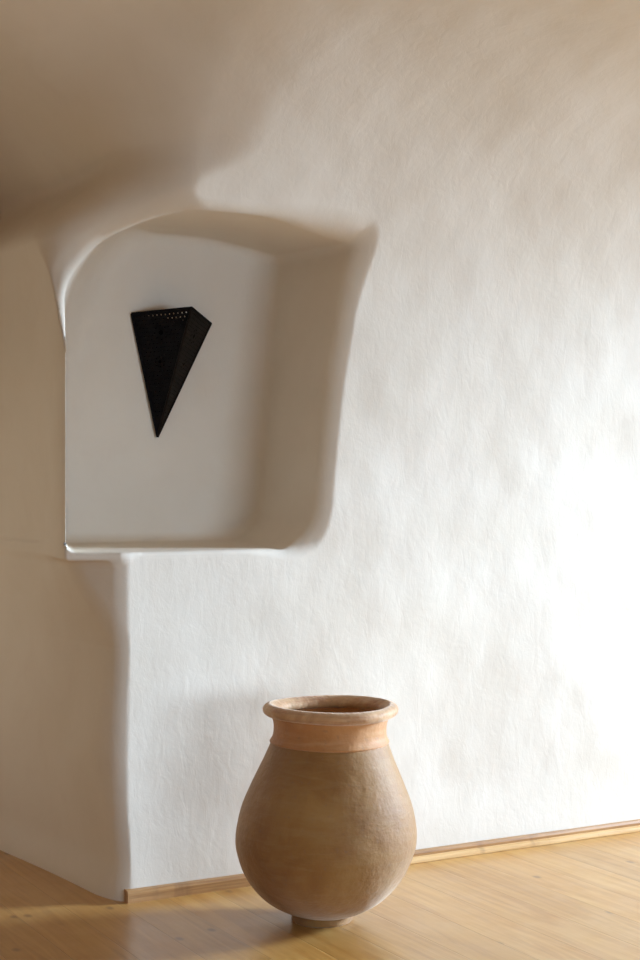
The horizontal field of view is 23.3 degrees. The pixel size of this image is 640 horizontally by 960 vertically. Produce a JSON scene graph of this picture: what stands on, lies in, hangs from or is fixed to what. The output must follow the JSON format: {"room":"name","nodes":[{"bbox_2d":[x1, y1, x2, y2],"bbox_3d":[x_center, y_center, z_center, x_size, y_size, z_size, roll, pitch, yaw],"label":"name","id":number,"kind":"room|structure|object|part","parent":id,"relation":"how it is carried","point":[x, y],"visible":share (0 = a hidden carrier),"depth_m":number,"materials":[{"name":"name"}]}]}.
{"room":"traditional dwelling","nodes":[
{"label":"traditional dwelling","id":0,"kind":"room"},
{"bbox_2d":[0,64,193,900],"bbox_3d":[-0.900,0.045,4.890,0.291,2.408,1.569,0,0,-36],"label":"wall","id":1,"kind":"structure","parent":0,"point":[62,643],"depth_m":4.68,"materials":[{"name":"paint"}]},
{"bbox_2d":[0,82,639,900],"bbox_3d":[0.251,0.069,5.531,2.815,2.352,1.535,0,0,-29],"label":"wall","id":2,"kind":"structure","parent":0,"point":[396,459],"depth_m":4.93,"materials":[{"name":"paint"}]},
{"bbox_2d":[131,306,211,437],"bbox_3d":[-0.438,-0.338,4.904,0.284,0.406,0.165,0,0,-29],"label":"wall lantern","id":3,"kind":"object","parent":2,"relation":"attached to","point":[168,347],"visible":1,"depth_m":4.91,"materials":[{"name":"metal"}]},
{"bbox_3d":[-0.487,-0.337,4.900,0.208,0.400,0.064,0,0,20],"label":"pierced panel","id":4,"kind":"part","parent":3,"relation":"part of","materials":[{"name":"metal"}]},
{"bbox_3d":[-0.475,-0.332,4.971,0.276,0.389,0.009,0,0,-29],"label":"plate","id":5,"kind":"part","parent":3,"relation":"part of","materials":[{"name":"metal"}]},
{"bbox_3d":[-0.447,-0.337,4.952,0.141,0.401,0.211,0,0,12],"label":"pierced panel","id":6,"kind":"part","parent":3,"relation":"part of","materials":[{"name":"metal"}]},
{"bbox_2d":[124,819,639,903],"bbox_3d":[0.591,1.182,5.046,2.620,0.036,0.069,0,0,-29],"label":"baseboard","id":7,"kind":"structure","parent":2,"relation":"attached to","point":[199,886],"depth_m":4.94,"materials":[{"name":"brown wood"}]},
{"bbox_2d":[0,0,639,195],"bbox_3d":[0.261,-1.139,4.650,3.656,0.335,3.091,0,0,-29],"label":"ceiling","id":8,"kind":"structure","parent":0,"point":[549,86],"depth_m":4.44,"materials":[{"name":"paint"}]},
{"bbox_2d":[0,832,639,959],"bbox_3d":[1.465,1.230,3.457,8.200,0.060,6.550,0,0,-29],"label":"floor","id":9,"kind":"structure","parent":0,"point":[578,899],"depth_m":4.26,"materials":[{"name":"brown wood"}]},
{"bbox_2d":[235,695,416,927],"bbox_3d":[0.017,0.904,4.232,0.495,0.592,0.489,0,0,8],"label":"jar","id":10,"kind":"object","parent":9,"relation":"on","point":[326,829],"visible":1,"depth_m":4.07,"materials":[{"name":"ceramic"}]}
]}

